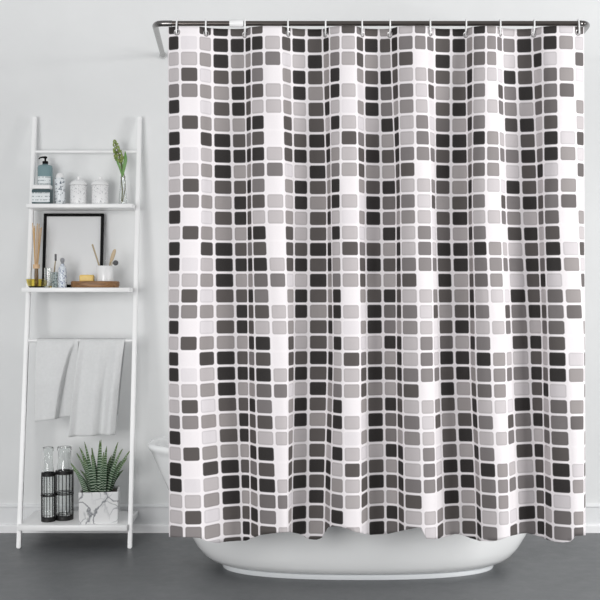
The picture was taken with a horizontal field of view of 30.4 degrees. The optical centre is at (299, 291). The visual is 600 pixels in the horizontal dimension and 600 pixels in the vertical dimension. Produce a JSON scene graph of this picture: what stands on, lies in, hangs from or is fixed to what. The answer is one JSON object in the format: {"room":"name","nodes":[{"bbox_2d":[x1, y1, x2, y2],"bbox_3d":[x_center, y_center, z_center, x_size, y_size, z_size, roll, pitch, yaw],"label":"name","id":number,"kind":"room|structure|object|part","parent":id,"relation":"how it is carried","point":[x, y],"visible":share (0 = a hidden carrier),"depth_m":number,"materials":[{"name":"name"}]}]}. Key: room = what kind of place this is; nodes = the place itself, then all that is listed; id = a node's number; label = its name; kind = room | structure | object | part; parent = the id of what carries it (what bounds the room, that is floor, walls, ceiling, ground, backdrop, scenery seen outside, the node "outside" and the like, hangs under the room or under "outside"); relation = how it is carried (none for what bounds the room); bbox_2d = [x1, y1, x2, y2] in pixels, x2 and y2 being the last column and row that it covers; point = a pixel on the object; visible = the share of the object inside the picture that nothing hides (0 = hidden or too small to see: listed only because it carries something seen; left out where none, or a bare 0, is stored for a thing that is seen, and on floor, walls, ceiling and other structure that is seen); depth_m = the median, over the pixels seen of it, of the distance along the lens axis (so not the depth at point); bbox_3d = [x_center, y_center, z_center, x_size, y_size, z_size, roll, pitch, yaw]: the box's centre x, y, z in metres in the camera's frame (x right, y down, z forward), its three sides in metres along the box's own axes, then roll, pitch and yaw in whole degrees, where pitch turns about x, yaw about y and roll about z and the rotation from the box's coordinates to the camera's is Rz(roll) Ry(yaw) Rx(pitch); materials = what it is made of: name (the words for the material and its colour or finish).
{"room":"bathroom","nodes":[
{"label":"bathroom","id":0,"kind":"room"},
{"bbox_2d":[0,0,599,503],"bbox_3d":[0.000,-0.450,5.360,9.000,3.200,0.120,0,0,0],"label":"wall","id":1,"kind":"structure","parent":0,"point":[86,70],"depth_m":5.30,"materials":[{"name":"paint"}]},
{"bbox_2d":[0,504,599,523],"bbox_3d":[0.000,1.083,5.293,9.000,0.134,0.014,0,0,0],"label":"baseboard","id":2,"kind":"structure","parent":1,"relation":"attached to","point":[147,513],"depth_m":5.29,"materials":[{"name":"paint"}]},
{"bbox_2d":[0,524,599,532],"bbox_3d":[0.000,1.130,5.284,9.000,0.040,0.012,0,0,0],"label":"trim","id":3,"kind":"structure","parent":1,"relation":"attached to","point":[4,528],"depth_m":5.28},
{"bbox_2d":[152,20,589,58],"bbox_3d":[0.299,-1.066,4.693,1.947,0.169,1.214,0,0,0],"label":"curtain rod","id":4,"kind":"object","parent":1,"relation":"attached to","point":[163,23],"visible":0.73,"depth_m":4.09,"materials":[{"name":"metal"}]},
{"bbox_3d":[-0.594,-1.064,4.689,0.073,0.159,1.222,0,0,-8],"label":"bent arm","id":5,"kind":"part","parent":4,"relation":"part of","materials":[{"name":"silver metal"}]},
{"bbox_2d":[244,19,245,35],"bbox_3d":[-0.204,-0.983,4.106,0.006,0.060,0.039,0,0,0],"label":"curtain ring","id":6,"kind":"object","parent":4,"relation":"hanging from","point":[244,19],"visible":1,"depth_m":4.09,"materials":[{"name":"white plastic"}]},
{"bbox_2d":[287,19,288,34],"bbox_3d":[-0.044,-0.983,4.101,0.006,0.060,0.033,0,0,0],"label":"curtain ring","id":7,"kind":"object","parent":4,"relation":"hanging from","point":[287,19],"visible":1,"depth_m":4.09,"materials":[{"name":"white plastic"}]},
{"bbox_2d":[361,19,362,34],"bbox_3d":[0.230,-0.983,4.103,0.006,0.060,0.034,0,0,0],"label":"curtain ring","id":8,"kind":"object","parent":4,"relation":"hanging from","point":[361,19],"visible":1,"depth_m":4.09,"materials":[{"name":"white plastic"}]},
{"bbox_2d":[168,26,585,542],"bbox_3d":[0.283,-0.024,4.101,1.545,1.914,0.131,0,0,0],"label":"shower curtain","id":9,"kind":"object","parent":4,"relation":"hanging from","point":[376,239],"visible":1,"depth_m":4.09,"materials":[{"name":"fabric"}]},
{"bbox_3d":[0.282,-0.995,4.100,1.542,0.019,0.019,0,0,0],"label":"rail","id":10,"kind":"part","parent":4,"relation":"part of","materials":[{"name":"metal"}]},
{"bbox_2d":[389,19,390,35],"bbox_3d":[0.334,-0.983,4.107,0.006,0.060,0.039,0,0,0],"label":"curtain ring","id":11,"kind":"object","parent":4,"relation":"hanging from","point":[389,19],"visible":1,"depth_m":4.09,"materials":[{"name":"white plastic"}]},
{"bbox_3d":[1.161,-1.060,4.691,0.048,0.152,1.228,0,0,10],"label":"bent arm","id":12,"kind":"part","parent":4,"relation":"part of","materials":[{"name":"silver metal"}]},
{"bbox_2d":[0,533,599,599],"bbox_3d":[0.000,1.200,2.350,9.000,0.100,7.700,0,0,0],"label":"floor","id":13,"kind":"structure","parent":0,"point":[47,566],"depth_m":4.44,"materials":[{"name":"concrete"}]},
{"bbox_2d":[16,117,141,547],"bbox_3d":[-1.014,0.158,5.119,0.518,1.984,0.347,0,0,0],"label":"ladder shelf","id":14,"kind":"object","parent":13,"relation":"on","point":[33,522],"visible":0.97,"depth_m":5.09,"materials":[{"name":"white paint"}]},
{"bbox_3d":[-1.263,0.158,5.121,0.019,1.984,0.327,0,0,0],"label":"rail","id":15,"kind":"part","parent":14,"relation":"part of","materials":[{"name":"white paint"}]},
{"bbox_2d":[26,223,43,287],"bbox_3d":[-1.223,-0.170,5.130,0.095,0.300,0.095,0,0,0],"label":"reed diffuser","id":16,"kind":"object","parent":14,"relation":"on","point":[36,282],"visible":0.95,"depth_m":5.12,"materials":[{"name":"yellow glass"}]},
{"bbox_2d":[26,279,43,287],"bbox_3d":[-1.223,-0.040,5.130,0.095,0.040,0.095,0,0,0],"label":"bottle","id":17,"kind":"object","parent":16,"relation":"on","point":[32,283],"depth_m":5.09,"materials":[{"name":"yellow glass"}]},
{"bbox_2d":[31,185,51,203],"bbox_3d":[-1.200,-0.453,5.145,0.088,0.089,0.053,0,0,0],"label":"jar","id":18,"kind":"object","parent":14,"relation":"on","point":[41,194],"visible":0.94,"depth_m":5.12,"materials":[{"name":"white plastic"}]},
{"bbox_3d":[-1.200,-0.487,5.145,0.088,0.020,0.053,0,0,0],"label":"lid","id":19,"kind":"part","parent":18,"relation":"part of","materials":[{"name":"white plastic"}]},
{"bbox_2d":[38,156,52,203],"bbox_3d":[-1.201,-0.524,5.215,0.069,0.232,0.056,0,0,0],"label":"pump bottle","id":20,"kind":"object","parent":14,"relation":"on","point":[45,171],"visible":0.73,"depth_m":5.19,"materials":[{"name":"teal plastic"}]},
{"bbox_2d":[40,472,55,521],"bbox_3d":[-1.146,0.932,5.035,0.070,0.222,0.070,0,0,45],"label":"wire basket","id":21,"kind":"object","parent":14,"relation":"on","point":[43,519],"visible":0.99,"depth_m":5.01,"materials":[{"name":"black metal"}]},
{"bbox_2d":[43,447,53,516],"bbox_3d":[-1.146,0.864,5.035,0.051,0.315,0.051,0,0,0],"label":"glass bottle","id":22,"kind":"object","parent":21,"relation":"in","point":[48,467],"visible":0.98,"depth_m":5.01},
{"bbox_2d":[44,268,51,287],"bbox_3d":[-1.155,-0.065,5.075,0.037,0.090,0.037,0,0,0],"label":"tumbler","id":23,"kind":"object","parent":14,"relation":"on","point":[47,271],"visible":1,"depth_m":5.06,"materials":[{"name":"clear glass"}]},
{"bbox_2d":[52,272,57,287],"bbox_3d":[-1.139,-0.056,5.125,0.033,0.072,0.033,0,0,0],"label":"tumbler","id":24,"kind":"object","parent":14,"relation":"on","point":[54,274],"visible":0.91,"depth_m":5.11,"materials":[{"name":"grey glass"}]},
{"bbox_2d":[35,338,79,421],"bbox_3d":[-1.114,0.404,5.082,0.199,0.381,0.088,0,0,0],"label":"hand towel","id":25,"kind":"object","parent":14,"relation":"hanging from","point":[55,358],"visible":0.96,"depth_m":5.06,"materials":[{"name":"fabric"}]},
{"bbox_2d":[55,173,64,203],"bbox_3d":[-1.123,-0.482,5.175,0.049,0.149,0.049,0,0,0],"label":"bottle","id":26,"kind":"object","parent":14,"relation":"on","point":[59,180],"visible":0.79,"depth_m":5.15,"materials":[{"name":"white ceramic"}]},
{"bbox_2d":[58,258,66,287],"bbox_3d":[-1.096,-0.089,5.100,0.039,0.138,0.039,0,0,0],"label":"bottle","id":27,"kind":"object","parent":14,"relation":"on","point":[62,271],"visible":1,"depth_m":5.09,"materials":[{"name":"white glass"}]},
{"bbox_2d":[55,469,73,520],"bbox_3d":[-1.082,0.930,5.075,0.088,0.225,0.088,0,0,20],"label":"wire basket","id":28,"kind":"object","parent":14,"relation":"on","point":[70,517],"visible":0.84,"depth_m":5.04,"materials":[{"name":"black metal"}]},
{"bbox_2d":[57,446,71,515],"bbox_3d":[-1.081,0.866,5.075,0.070,0.312,0.070,0,0,0],"label":"glass bottle","id":29,"kind":"object","parent":28,"relation":"in","point":[64,452],"visible":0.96,"depth_m":5.05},
{"bbox_2d":[42,213,103,287],"bbox_3d":[-1.076,-0.197,5.247,0.286,0.353,0.059,0,0,0],"label":"picture frame","id":30,"kind":"object","parent":14,"relation":"on","point":[70,236],"visible":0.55,"depth_m":5.25,"materials":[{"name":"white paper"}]},
{"bbox_2d":[69,176,86,203],"bbox_3d":[-1.039,-0.476,5.190,0.083,0.136,0.083,0,0,0],"label":"canister","id":31,"kind":"object","parent":14,"relation":"on","point":[78,188],"visible":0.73,"depth_m":5.16,"materials":[{"name":"ceramic"}]},
{"bbox_3d":[-1.039,-0.514,5.190,0.083,0.027,0.083,0,0,0],"label":"lid","id":32,"kind":"part","parent":31,"relation":"part of","materials":[{"name":"white ceramic"}]},
{"bbox_2d":[71,281,119,287],"bbox_3d":[-0.948,-0.035,5.120,0.222,0.030,0.122,0,0,0],"label":"serving tray","id":33,"kind":"object","parent":14,"relation":"on","point":[74,284],"visible":1,"depth_m":5.06,"materials":[{"name":"brown wood"}]},
{"bbox_2d":[79,275,94,280],"bbox_3d":[-0.985,-0.062,5.115,0.064,0.034,0.042,0,0,0],"label":"soap bar","id":34,"kind":"object","parent":33,"relation":"on","point":[81,277],"visible":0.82,"depth_m":5.09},
{"bbox_2d":[97,266,112,280],"bbox_3d":[-0.903,-0.084,5.120,0.077,0.076,0.077,0,0,0],"label":"ceramic cup","id":35,"kind":"object","parent":33,"relation":"on","point":[104,273],"visible":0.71,"depth_m":5.09,"materials":[{"name":"white ceramic"}]},
{"bbox_2d":[92,244,99,265],"bbox_3d":[-0.936,-0.137,5.124,0.058,0.170,0.009,0,0,-10],"label":"brush","id":36,"kind":"object","parent":35,"relation":"in","point":[92,244],"visible":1,"depth_m":5.12,"materials":[{"name":"brown wood"}]},
{"bbox_2d":[109,249,115,265],"bbox_3d":[-0.877,-0.126,5.128,0.049,0.148,0.019,0,0,0],"label":"wooden brush","id":37,"kind":"object","parent":35,"relation":"in","point":[114,250],"visible":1,"depth_m":5.12,"materials":[{"name":"brown wood"}]},
{"bbox_2d":[68,338,125,436],"bbox_3d":[-0.931,0.438,5.081,0.254,0.450,0.087,0,0,0],"label":"hand towel","id":38,"kind":"object","parent":14,"relation":"hanging from","point":[95,400],"visible":1,"depth_m":5.07,"materials":[{"name":"fabric"}]},
{"bbox_2d":[78,485,119,523],"bbox_3d":[-0.916,0.972,5.055,0.177,0.143,0.177,0,0,-7],"label":"plant pot","id":39,"kind":"object","parent":14,"relation":"on","point":[94,507],"visible":0.84,"depth_m":4.97,"materials":[{"name":"white stone"}]},
{"bbox_2d":[71,440,129,492],"bbox_3d":[-0.905,0.792,5.066,0.256,0.250,0.135,0,0,10],"label":"succulent","id":40,"kind":"object","parent":39,"relation":"on","point":[101,477],"visible":1,"depth_m":5.03,"materials":[{"name":"green plant"}]},
{"bbox_2d":[91,176,108,203],"bbox_3d":[-0.939,-0.476,5.190,0.083,0.136,0.083,0,0,0],"label":"canister","id":41,"kind":"object","parent":14,"relation":"on","point":[99,187],"visible":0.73,"depth_m":5.16,"materials":[{"name":"ceramic"}]},
{"bbox_3d":[-0.939,-0.514,5.190,0.083,0.027,0.083,0,0,0],"label":"lid","id":42,"kind":"part","parent":41,"relation":"part of","materials":[{"name":"white ceramic"}]},
{"bbox_2d":[119,176,126,203],"bbox_3d":[-0.831,-0.475,5.190,0.040,0.135,0.040,0,0,0],"label":"bud vase","id":43,"kind":"object","parent":14,"relation":"on","point":[122,195],"visible":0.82,"depth_m":5.18,"materials":[{"name":"clear glass"}]},
{"bbox_2d":[113,139,126,175],"bbox_3d":[-0.844,-0.567,5.189,0.070,0.299,0.046,0,0,0],"label":"hyacinth","id":44,"kind":"object","parent":43,"relation":"in","point":[119,160],"visible":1,"depth_m":5.18,"materials":[{"name":"green plant"}]},
{"bbox_3d":[-0.764,0.158,5.121,0.019,1.984,0.327,0,0,0],"label":"rail","id":45,"kind":"part","parent":14,"relation":"part of","materials":[{"name":"white paint"}]},
{"bbox_2d":[148,436,526,579],"bbox_3d":[0.243,0.889,4.670,1.766,0.522,0.766,0,0,0],"label":"bathtub","id":46,"kind":"object","parent":13,"relation":"on","point":[341,553],"visible":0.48,"depth_m":4.39,"materials":[{"name":"white ceramic"}]}
]}

